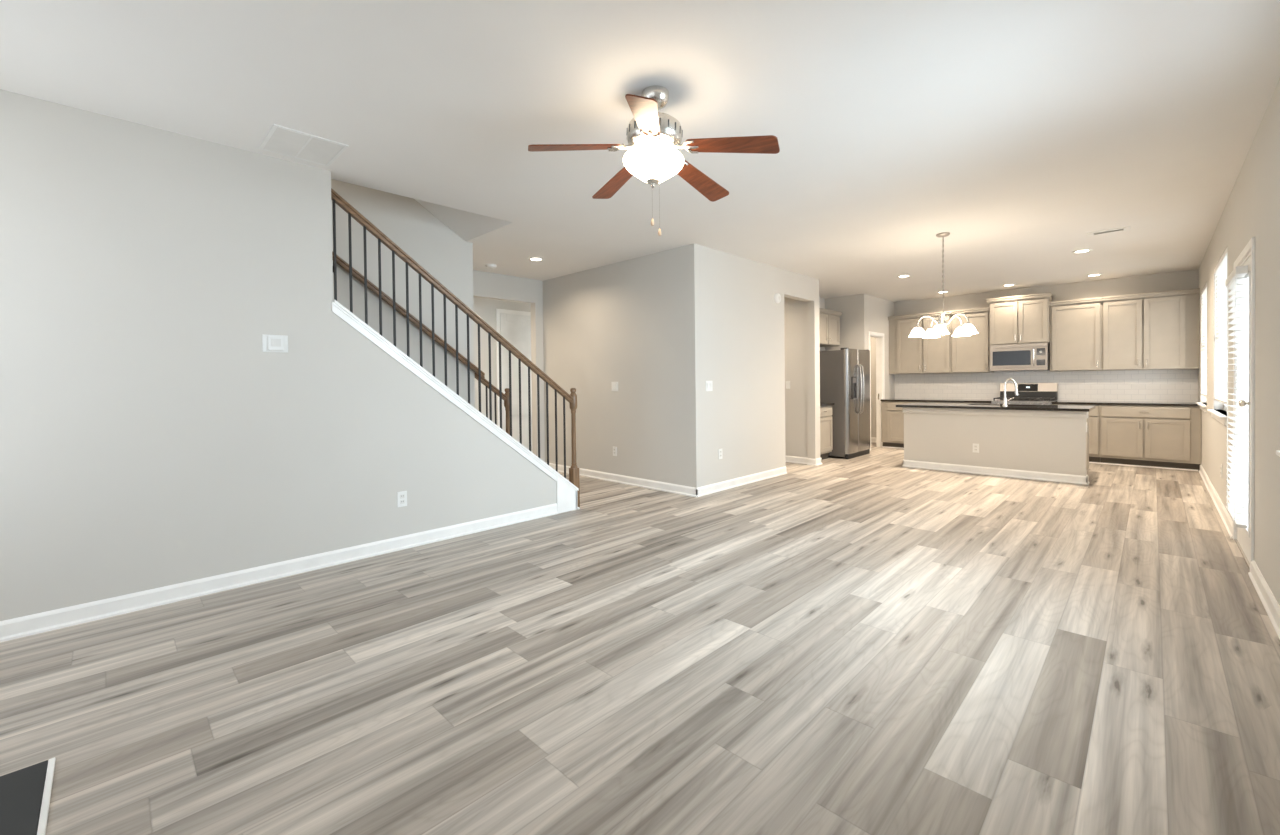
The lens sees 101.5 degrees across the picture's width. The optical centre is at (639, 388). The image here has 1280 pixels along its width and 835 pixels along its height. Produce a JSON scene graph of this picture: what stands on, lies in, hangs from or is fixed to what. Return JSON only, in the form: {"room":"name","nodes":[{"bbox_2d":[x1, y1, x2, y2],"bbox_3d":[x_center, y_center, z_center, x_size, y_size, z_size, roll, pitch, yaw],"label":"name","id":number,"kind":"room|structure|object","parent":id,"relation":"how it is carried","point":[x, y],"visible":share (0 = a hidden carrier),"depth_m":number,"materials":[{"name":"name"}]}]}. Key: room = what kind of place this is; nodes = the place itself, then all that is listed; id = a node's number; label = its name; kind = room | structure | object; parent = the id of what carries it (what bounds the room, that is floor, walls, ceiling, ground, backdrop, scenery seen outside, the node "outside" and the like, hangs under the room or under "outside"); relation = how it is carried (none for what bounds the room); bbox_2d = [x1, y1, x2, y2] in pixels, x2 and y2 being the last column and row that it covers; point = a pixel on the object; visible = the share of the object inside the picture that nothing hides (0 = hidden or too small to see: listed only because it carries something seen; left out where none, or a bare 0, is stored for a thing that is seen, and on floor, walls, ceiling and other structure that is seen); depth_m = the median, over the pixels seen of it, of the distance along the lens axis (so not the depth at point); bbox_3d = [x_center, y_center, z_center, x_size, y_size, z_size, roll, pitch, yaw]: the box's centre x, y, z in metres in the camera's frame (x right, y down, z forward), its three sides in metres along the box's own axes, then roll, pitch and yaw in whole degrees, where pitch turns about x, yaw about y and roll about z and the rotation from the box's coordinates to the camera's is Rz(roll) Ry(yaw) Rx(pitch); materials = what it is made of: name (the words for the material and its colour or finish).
{"room":"living room","nodes":[
{"label":"living room","id":0,"kind":"room"},
{"bbox_2d":[0,89,555,620],"bbox_3d":[-2.164,-0.142,3.713,0.120,2.740,4.175,0,1,44],"label":"wall","id":1,"kind":"structure","parent":0,"point":[150,438],"depth_m":3.08,"materials":[{"name":"beige paint"}]},
{"bbox_2d":[262,334,287,352],"bbox_3d":[-2.369,-0.294,3.399,0.028,0.112,0.140,0,1,44],"label":"thermostat","id":2,"kind":"object","parent":1,"relation":"attached to","point":[270,343],"visible":1,"depth_m":3.39,"materials":[{"name":"white plastic"}]},
{"bbox_2d":[0,503,557,641],"bbox_3d":[-2.177,1.181,3.599,0.024,0.098,3.950,0,1,44],"label":"baseboard","id":3,"kind":"structure","parent":1,"relation":"attached to","point":[15,628],"depth_m":3.25,"materials":[{"name":"white paint"}]},
{"bbox_2d":[397,491,406,506],"bbox_3d":[-1.811,0.841,3.982,0.009,0.116,0.072,0,1,44],"label":"wall outlet","id":4,"kind":"object","parent":1,"relation":"attached to","point":[401,496],"visible":1,"depth_m":3.98,"materials":[{"name":"white plastic"}]},
{"bbox_2d":[332,299,579,512],"bbox_3d":[-1.427,0.195,4.465,0.176,1.666,2.135,0,1,44],"label":"trim","id":5,"kind":"structure","parent":1,"relation":"attached to","point":[334,300],"depth_m":4.20,"materials":[{"name":"white paint"}]},
{"bbox_2d":[331,188,579,506],"bbox_3d":[-1.409,-0.112,4.476,0.077,2.645,2.184,0,1,44],"label":"stair railing","id":6,"kind":"object","parent":5,"relation":"on","point":[336,198],"visible":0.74,"depth_m":4.35,"materials":[{"name":"brown wood"}]},
{"bbox_2d":[331,179,474,407],"bbox_3d":[-3.098,-1.469,4.251,0.120,5.400,3.678,0,1,44],"label":"wall","id":7,"kind":"structure","parent":0,"point":[432,244],"depth_m":5.05,"materials":[{"name":"beige paint"}]},
{"bbox_2d":[332,251,484,378],"bbox_3d":[-2.610,-1.091,4.602,0.086,2.010,2.650,0,1,44],"label":"wall handrail","id":8,"kind":"object","parent":7,"relation":"attached to","point":[339,261],"visible":0.23,"depth_m":4.93,"materials":[{"name":"brown wood"}]},
{"bbox_2d":[415,199,511,240],"bbox_3d":[-2.754,-2.613,3.869,0.904,2.208,3.550,0,1,44],"label":"ceiling","id":9,"kind":"structure","parent":0,"point":[467,225],"depth_m":5.11,"materials":[{"name":"paint"}]},
{"bbox_2d":[473,270,544,461],"bbox_3d":[-3.156,-0.169,6.771,1.310,2.740,7.150,0,1,44],"label":"wall","id":10,"kind":"structure","parent":0,"point":[487,285],"depth_m":7.59,"materials":[{"name":"beige paint"}]},
{"bbox_2d":[496,309,532,452],"bbox_3d":[-1.918,-0.067,8.760,0.092,2.460,1.020,0,1,44],"label":"door","id":11,"kind":"structure","parent":10,"relation":"in","point":[514,326],"depth_m":8.66,"materials":[{"name":"white paint"}]},
{"bbox_2d":[542,246,687,485],"bbox_3d":[-0.403,-0.199,6.724,2.687,2.740,0.120,0,1,44],"label":"wall","id":12,"kind":"structure","parent":0,"point":[623,322],"depth_m":6.45,"materials":[{"name":"beige paint"}]},
{"bbox_2d":[611,382,617,390],"bbox_3d":[-0.318,-0.028,6.551,0.118,0.116,0.012,0,1,44],"label":"light switch","id":13,"kind":"object","parent":12,"relation":"attached to","point":[614,384],"visible":1,"depth_m":6.55,"materials":[{"name":"white plastic"}]},
{"bbox_2d":[613,447,616,455],"bbox_3d":[-0.318,0.787,6.573,0.072,0.116,0.009,0,1,44],"label":"wall outlet","id":14,"kind":"object","parent":12,"relation":"attached to","point":[614,448],"visible":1,"depth_m":6.57,"materials":[{"name":"white plastic"}]},
{"bbox_2d":[545,462,697,496],"bbox_3d":[-0.391,1.123,6.642,2.821,0.098,0.024,0,1,44],"label":"baseboard","id":15,"kind":"structure","parent":12,"relation":"attached to","point":[645,483],"depth_m":6.32,"materials":[{"name":"white paint"}]},
{"bbox_2d":[0,442,1279,834],"bbox_3d":[0.766,1.196,6.099,8.953,0.060,11.839,0,1,44],"label":"floor","id":16,"kind":"structure","parent":0,"point":[868,644],"depth_m":2.20,"materials":[{"name":"plastic"}]},
{"bbox_2d":[0,757,55,834],"bbox_3d":[-1.629,1.251,0.863,1.732,0.013,0.807,0,1,44],"label":"hearth","id":17,"kind":"object","parent":16,"relation":"on","point":[25,793],"visible":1,"depth_m":1.58,"materials":[{"name":"black stone"}]},
{"bbox_2d":[820,405,832,458],"bbox_3d":[2.633,0.691,8.320,0.665,0.854,0.669,0,1,44],"label":"base cabinet","id":18,"kind":"object","parent":16,"relation":"on","point":[826,426],"visible":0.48,"depth_m":8.21,"materials":[{"name":"beige paint"}]},
{"bbox_2d":[820,403,833,405],"bbox_3d":[2.628,0.247,8.319,0.659,0.031,0.676,0,1,44],"label":"countertop","id":19,"kind":"structure","parent":18,"relation":"on","point":[821,404],"depth_m":8.16,"materials":[{"name":"stone"}]},
{"bbox_2d":[820,348,869,458],"bbox_3d":[3.307,0.226,8.779,0.925,1.757,0.905,0,1,44],"label":"refrigerator","id":20,"kind":"object","parent":16,"relation":"on","point":[844,372],"visible":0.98,"depth_m":8.35,"materials":[{"name":"silver metal"}]},
{"bbox_2d":[881,401,932,447],"bbox_3d":[4.984,0.649,9.558,0.861,0.854,0.774,0,1,44],"label":"base cabinet","id":21,"kind":"object","parent":16,"relation":"on","point":[892,417],"visible":0.25,"depth_m":9.47,"materials":[{"name":"beige paint"}]},
{"bbox_2d":[881,398,992,402],"bbox_3d":[5.287,0.206,9.258,1.719,0.031,0.739,0,1,44],"label":"countertop","id":22,"kind":"structure","parent":21,"relation":"on","point":[891,399],"depth_m":9.08,"materials":[{"name":"stone"}]},
{"bbox_2d":[933,402,990,403],"bbox_3d":[5.597,0.650,8.956,0.852,0.854,0.774,0,1,44],"label":"base cabinet","id":23,"kind":"object","parent":16,"relation":"on","point":[933,402],"visible":0.02,"depth_m":8.71,"materials":[{"name":"beige paint"}]},
{"bbox_2d":[902,407,1089,484],"bbox_3d":[4.739,0.683,7.045,2.037,0.854,0.749,0,1,44],"label":"kitchen island","id":24,"kind":"object","parent":16,"relation":"on","point":[1026,444],"visible":0.98,"depth_m":6.67,"materials":[{"name":"beige paint"}]},
{"bbox_2d":[973,444,978,452],"bbox_3d":[4.413,0.781,6.870,0.072,0.116,0.009,0,1,44],"label":"wall outlet","id":25,"kind":"object","parent":24,"relation":"attached to","point":[975,446],"visible":1,"depth_m":6.86,"materials":[{"name":"white plastic"}]},
{"bbox_2d":[896,403,1094,411],"bbox_3d":[4.727,0.239,7.064,2.105,0.031,0.905,0,1,44],"label":"island countertop","id":26,"kind":"structure","parent":24,"relation":"on","point":[917,405],"depth_m":6.79,"materials":[{"name":"stone"}]},
{"bbox_2d":[1002,378,1017,405],"bbox_3d":[4.868,0.044,6.864,0.180,0.362,0.075,0,1,20],"label":"faucet","id":27,"kind":"object","parent":26,"relation":"on","point":[1005,400],"visible":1,"depth_m":6.88,"materials":[{"name":"silver metal"}]},
{"bbox_2d":[991,383,1057,404],"bbox_3d":[6.149,0.494,8.364,0.758,1.168,0.816,0,1,44],"label":"range","id":28,"kind":"object","parent":16,"relation":"on","point":[1028,393],"visible":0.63,"depth_m":8.46,"materials":[{"name":"silver metal"}]},
{"bbox_2d":[995,399,1057,401],"bbox_3d":[6.167,0.192,8.382,0.758,0.012,0.755,0,1,44],"label":"cooktop","id":29,"kind":"object","parent":28,"relation":"in","point":[1001,400],"depth_m":8.23,"materials":[{"name":"silver metal"}]},
{"bbox_2d":[1052,404,1099,461],"bbox_3d":[6.642,0.651,7.932,0.542,0.854,0.774,0,1,44],"label":"base cabinet","id":30,"kind":"object","parent":16,"relation":"on","point":[1094,415],"visible":0.34,"depth_m":7.53,"materials":[{"name":"beige paint"}]},
{"bbox_2d":[1100,405,1200,470],"bbox_3d":[7.190,0.651,7.394,0.991,0.854,0.774,0,1,44],"label":"base cabinet","id":31,"kind":"object","parent":16,"relation":"on","point":[1142,435],"visible":1,"depth_m":7.13,"materials":[{"name":"beige paint"}]},
{"bbox_2d":[1052,400,1198,405],"bbox_3d":[6.995,0.208,7.582,1.536,0.031,0.739,0,1,44],"label":"countertop","id":32,"kind":"structure","parent":31,"relation":"on","point":[1146,403],"depth_m":7.38,"materials":[{"name":"stone"}]},
{"bbox_2d":[0,0,1279,301],"bbox_3d":[0.734,-1.699,6.063,8.953,0.250,11.839,0,1,44],"label":"ceiling","id":33,"kind":"structure","parent":0,"point":[1018,131],"depth_m":2.82,"materials":[{"name":"paint"}]},
{"bbox_2d":[258,124,348,166],"bbox_3d":[-2.093,-1.503,3.252,0.425,0.008,0.390,0,1,44],"label":"ceiling vent","id":34,"kind":"object","parent":33,"relation":"in","point":[279,139],"visible":1,"depth_m":3.23,"materials":[{"name":"white plastic"}]},
{"bbox_2d":[485,264,496,268],"bbox_3d":[-1.866,-1.529,6.550,0.136,0.044,0.136,0,1,44],"label":"smoke detector","id":35,"kind":"object","parent":33,"relation":"attached to","point":[490,266],"visible":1,"depth_m":6.51,"materials":[{"name":"white plastic"}]},
{"bbox_2d":[528,257,543,260],"bbox_3d":[-1.246,-1.550,6.262,0.190,0.008,0.190,0,1,44],"label":"recessed light","id":36,"kind":"object","parent":33,"relation":"in","point":[530,258],"visible":1,"depth_m":6.26,"materials":[{"name":"white plastic"}]},
{"bbox_2d":[528,85,779,235],"bbox_3d":[0.095,-1.158,2.734,1.232,0.734,1.189,0,1,44],"label":"ceiling fan","id":37,"kind":"object","parent":33,"relation":"hanging from","point":[654,138],"visible":1,"depth_m":2.60,"materials":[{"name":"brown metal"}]},
{"bbox_2d":[897,275,910,277],"bbox_3d":[3.808,-1.622,7.540,0.190,0.008,0.190,0,1,44],"label":"recessed light","id":38,"kind":"object","parent":33,"relation":"in","point":[899,276],"visible":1,"depth_m":7.55,"materials":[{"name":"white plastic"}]},
{"bbox_2d":[909,232,977,337],"bbox_3d":[3.118,-1.065,5.367,0.616,1.052,0.610,0,1,44],"label":"chandelier","id":39,"kind":"object","parent":33,"relation":"hanging from","point":[968,328],"visible":1,"depth_m":5.38,"materials":[{"name":"glass"}]},
{"bbox_2d":[1072,249,1092,253],"bbox_3d":[5.214,-1.621,6.166,0.190,0.008,0.190,0,1,44],"label":"recessed light","id":40,"kind":"object","parent":33,"relation":"in","point":[1082,250],"visible":1,"depth_m":6.16,"materials":[{"name":"white plastic"}]},
{"bbox_2d":[1086,274,1102,276],"bbox_3d":[6.620,-1.654,7.622,0.190,0.008,0.190,0,1,44],"label":"recessed light","id":41,"kind":"object","parent":33,"relation":"in","point":[1090,275],"visible":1,"depth_m":7.63,"materials":[{"name":"white plastic"}]},
{"bbox_2d":[1086,226,1130,236],"bbox_3d":[4.786,-1.605,5.341,0.330,0.008,0.180,0,1,44],"label":"ceiling vent","id":42,"kind":"object","parent":33,"relation":"in","point":[1121,229],"visible":1,"depth_m":5.33,"materials":[{"name":"white plastic"}]},
{"bbox_2d":[686,244,819,487],"bbox_3d":[1.593,-0.222,6.754,0.120,2.740,2.960,0,1,44],"label":"wall","id":43,"kind":"structure","parent":0,"point":[735,333],"depth_m":6.27,"materials":[{"name":"beige paint"}]},
{"bbox_2d":[706,381,712,390],"bbox_3d":[0.774,-0.031,5.825,0.012,0.116,0.118,0,1,44],"label":"light switch","id":44,"kind":"object","parent":43,"relation":"attached to","point":[709,384],"visible":1,"depth_m":5.83,"materials":[{"name":"white plastic"}]},
{"bbox_2d":[718,449,721,458],"bbox_3d":[0.922,0.746,5.979,0.009,0.116,0.072,0,1,44],"label":"wall outlet","id":45,"kind":"object","parent":43,"relation":"attached to","point":[719,450],"visible":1,"depth_m":5.97,"materials":[{"name":"white plastic"}]},
{"bbox_2d":[696,458,821,496],"bbox_3d":[1.620,1.099,6.766,0.144,0.098,2.998,0,1,44],"label":"baseboard","id":46,"kind":"structure","parent":43,"relation":"attached to","point":[728,484],"depth_m":6.33,"materials":[{"name":"white paint"}]},
{"bbox_2d":[774,293,780,302],"bbox_3d":[1.819,-1.191,6.867,0.042,0.136,0.136,0,1,44],"label":"smoke detector","id":47,"kind":"object","parent":43,"relation":"attached to","point":[777,297],"visible":1,"depth_m":6.84,"materials":[{"name":"white plastic"}]},
{"bbox_2d":[784,297,807,457],"bbox_3d":[1.636,-0.246,8.702,2.547,2.740,0.120,0,1,44],"label":"wall","id":48,"kind":"structure","parent":0,"point":[795,311],"depth_m":7.91,"materials":[{"name":"beige paint"}]},
{"bbox_2d":[786,381,789,388],"bbox_3d":[2.263,-0.059,7.997,0.072,0.116,0.012,0,1,44],"label":"light switch","id":49,"kind":"object","parent":48,"relation":"attached to","point":[787,382],"visible":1,"depth_m":7.99,"materials":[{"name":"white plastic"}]},
{"bbox_2d":[785,455,807,463],"bbox_3d":[1.600,1.076,8.667,2.547,0.098,0.024,0,1,44],"label":"baseboard","id":50,"kind":"structure","parent":48,"relation":"attached to","point":[792,459],"depth_m":7.91,"materials":[{"name":"white paint"}]},
{"bbox_2d":[819,297,824,350],"bbox_3d":[2.730,-0.262,8.966,0.100,2.740,1.790,0,1,44],"label":"wall","id":51,"kind":"structure","parent":0,"point":[821,300],"depth_m":9.48,"materials":[{"name":"beige paint"}]},
{"bbox_2d":[819,308,841,346],"bbox_3d":[3.100,-1.041,9.001,0.375,0.590,0.945,0,1,44],"label":"upper cabinet","id":52,"kind":"object","parent":51,"relation":"attached to","point":[829,320],"visible":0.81,"depth_m":8.91,"materials":[{"name":"beige paint"}]},
{"bbox_2d":[825,294,866,350],"bbox_3d":[3.645,-0.277,9.391,0.810,2.740,0.100,0,1,44],"label":"wall","id":53,"kind":"structure","parent":0,"point":[853,319],"depth_m":9.22,"materials":[{"name":"beige paint"}]},
{"bbox_2d":[866,294,894,398],"bbox_3d":[4.413,-0.289,9.674,0.110,2.740,1.379,0,1,44],"label":"wall","id":54,"kind":"structure","parent":0,"point":[879,310],"depth_m":9.74,"materials":[{"name":"beige paint"}]},
{"bbox_2d":[868,331,884,449],"bbox_3d":[4.244,0.034,9.491,0.126,2.102,0.734,0,1,44],"label":"door","id":55,"kind":"structure","parent":54,"relation":"in","point":[880,374],"depth_m":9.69,"materials":[{"name":"white paint"}]},
{"bbox_2d":[882,446,1197,470],"bbox_3d":[5.904,1.073,8.261,3.993,0.018,0.015,0,1,44],"label":"trim","id":56,"kind":"structure","parent":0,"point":[882,446],"depth_m":7.27,"materials":[{"name":"white paint"}]},
{"bbox_2d":[894,269,1197,373],"bbox_3d":[6.334,-0.300,8.825,4.223,2.740,0.100,0,1,44],"label":"wall","id":57,"kind":"structure","parent":0,"point":[1180,280],"depth_m":8.23,"materials":[{"name":"beige paint"}]},
{"bbox_2d":[888,311,950,373],"bbox_3d":[5.175,-0.819,9.624,1.043,1.083,0.363,0,1,44],"label":"upper cabinet","id":58,"kind":"object","parent":57,"relation":"attached to","point":[907,355],"visible":0.95,"depth_m":9.54,"materials":[{"name":"beige paint"}]},
{"bbox_2d":[950,308,993,372],"bbox_3d":[5.754,-0.818,9.056,0.574,1.083,0.363,0,1,44],"label":"upper cabinet","id":59,"kind":"object","parent":57,"relation":"attached to","point":[969,354],"visible":0.91,"depth_m":8.93,"materials":[{"name":"beige paint"}]},
{"bbox_2d":[987,292,1051,344],"bbox_3d":[6.220,-1.114,8.557,0.846,0.773,0.413,0,1,44],"label":"upper cabinet","id":60,"kind":"object","parent":57,"relation":"attached to","point":[1021,319],"visible":0.99,"depth_m":8.41,"materials":[{"name":"beige paint"}]},
{"bbox_2d":[990,343,1049,370],"bbox_3d":[6.208,-0.510,8.545,0.754,0.427,0.441,0,1,44],"label":"microwave","id":61,"kind":"object","parent":60,"relation":"attached to","point":[1030,356],"visible":0.98,"depth_m":8.40,"materials":[{"name":"metal"}]},
{"bbox_2d":[895,369,1197,401],"bbox_3d":[6.367,-0.252,8.715,4.021,0.954,0.012,0,1,44],"label":"backsplash","id":62,"kind":"structure","parent":57,"relation":"attached to","point":[1169,385],"depth_m":8.23,"materials":[{"name":"white tile"}]},
{"bbox_2d":[1049,297,1102,370],"bbox_3d":[6.745,-0.817,8.085,0.616,1.083,0.363,0,1,44],"label":"upper cabinet","id":63,"kind":"object","parent":57,"relation":"attached to","point":[1075,325],"visible":0.96,"depth_m":7.97,"materials":[{"name":"beige paint"}]},
{"bbox_2d":[1102,288,1199,370],"bbox_3d":[7.319,-0.816,7.521,0.989,1.083,0.363,0,1,44],"label":"upper cabinet","id":64,"kind":"object","parent":57,"relation":"attached to","point":[1155,330],"visible":1,"depth_m":7.39,"materials":[{"name":"beige paint"}]},
{"bbox_2d":[1198,78,1279,605],"bbox_3d":[3.782,-0.201,3.108,0.140,2.740,11.839,0,1,44],"label":"wall","id":65,"kind":"structure","parent":0,"point":[1252,207],"depth_m":3.13,"materials":[{"name":"beige paint"}]},
{"bbox_2d":[1196,402,1206,411],"bbox_3d":[7.059,-0.501,6.493,0.163,1.535,1.210,0,1,44],"label":"window","id":66,"kind":"structure","parent":65,"relation":"in","point":[1203,407],"depth_m":6.29,"materials":[{"name":"white plastic"}]},
{"bbox_2d":[1201,283,1206,396],"bbox_3d":[7.049,-0.587,6.500,0.052,1.355,1.050,0,1,44],"label":"window blind","id":67,"kind":"object","parent":65,"relation":"attached to","point":[1204,291],"visible":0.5,"depth_m":6.61,"materials":[{"name":"white plastic"}]},
{"bbox_2d":[1207,339,1226,425],"bbox_3d":[5.518,-0.465,4.923,0.163,1.535,1.510,0,1,44],"label":"window","id":68,"kind":"structure","parent":65,"relation":"in","point":[1221,418],"depth_m":5.13,"materials":[{"name":"white plastic"}]},
{"bbox_2d":[1214,248,1226,403],"bbox_3d":[5.508,-0.550,4.930,0.052,1.355,1.350,0,1,44],"label":"window blind","id":69,"kind":"object","parent":68,"relation":"attached to","point":[1220,270],"visible":0.54,"depth_m":4.98,"materials":[{"name":"white plastic"}]},
{"bbox_2d":[1225,265,1247,527],"bbox_3d":[4.169,0.051,3.659,0.054,1.715,0.680,0,1,44],"label":"window blind","id":70,"kind":"object","parent":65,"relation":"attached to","point":[1235,510],"visible":1,"depth_m":3.56,"materials":[{"name":"white plastic"}]},
{"bbox_2d":[1199,465,1279,638],"bbox_3d":[3.493,1.126,2.932,0.024,0.098,10.940,0,1,44],"label":"baseboard","id":71,"kind":"structure","parent":65,"relation":"attached to","point":[1264,592],"depth_m":3.09,"materials":[{"name":"white paint"}]},
{"bbox_2d":[1233,237,1254,571],"bbox_3d":[4.217,0.104,3.592,0.196,2.110,1.040,0,1,44],"label":"door","id":72,"kind":"structure","parent":65,"relation":"in","point":[1243,537],"depth_m":3.45,"materials":[{"name":"white paint"}]},
{"bbox_3d":[-1.625,0.893,5.748,0.110,0.608,0.500,0,1,44],"label":"wall","id":73,"kind":"structure","parent":0,"visible":0},
{"bbox_3d":[-1.610,0.816,5.763,0.170,0.454,0.485,0,1,44],"label":"trim","id":74,"kind":"structure","parent":73,"relation":"attached to","visible":0},
{"bbox_2d":[475,373,509,434],"bbox_3d":[-1.613,0.496,5.732,0.077,1.401,0.450,0,1,44],"label":"stair railing","id":75,"kind":"object","parent":74,"relation":"on","point":[505,397],"visible":0.48,"depth_m":5.75,"materials":[{"name":"brown wood"}]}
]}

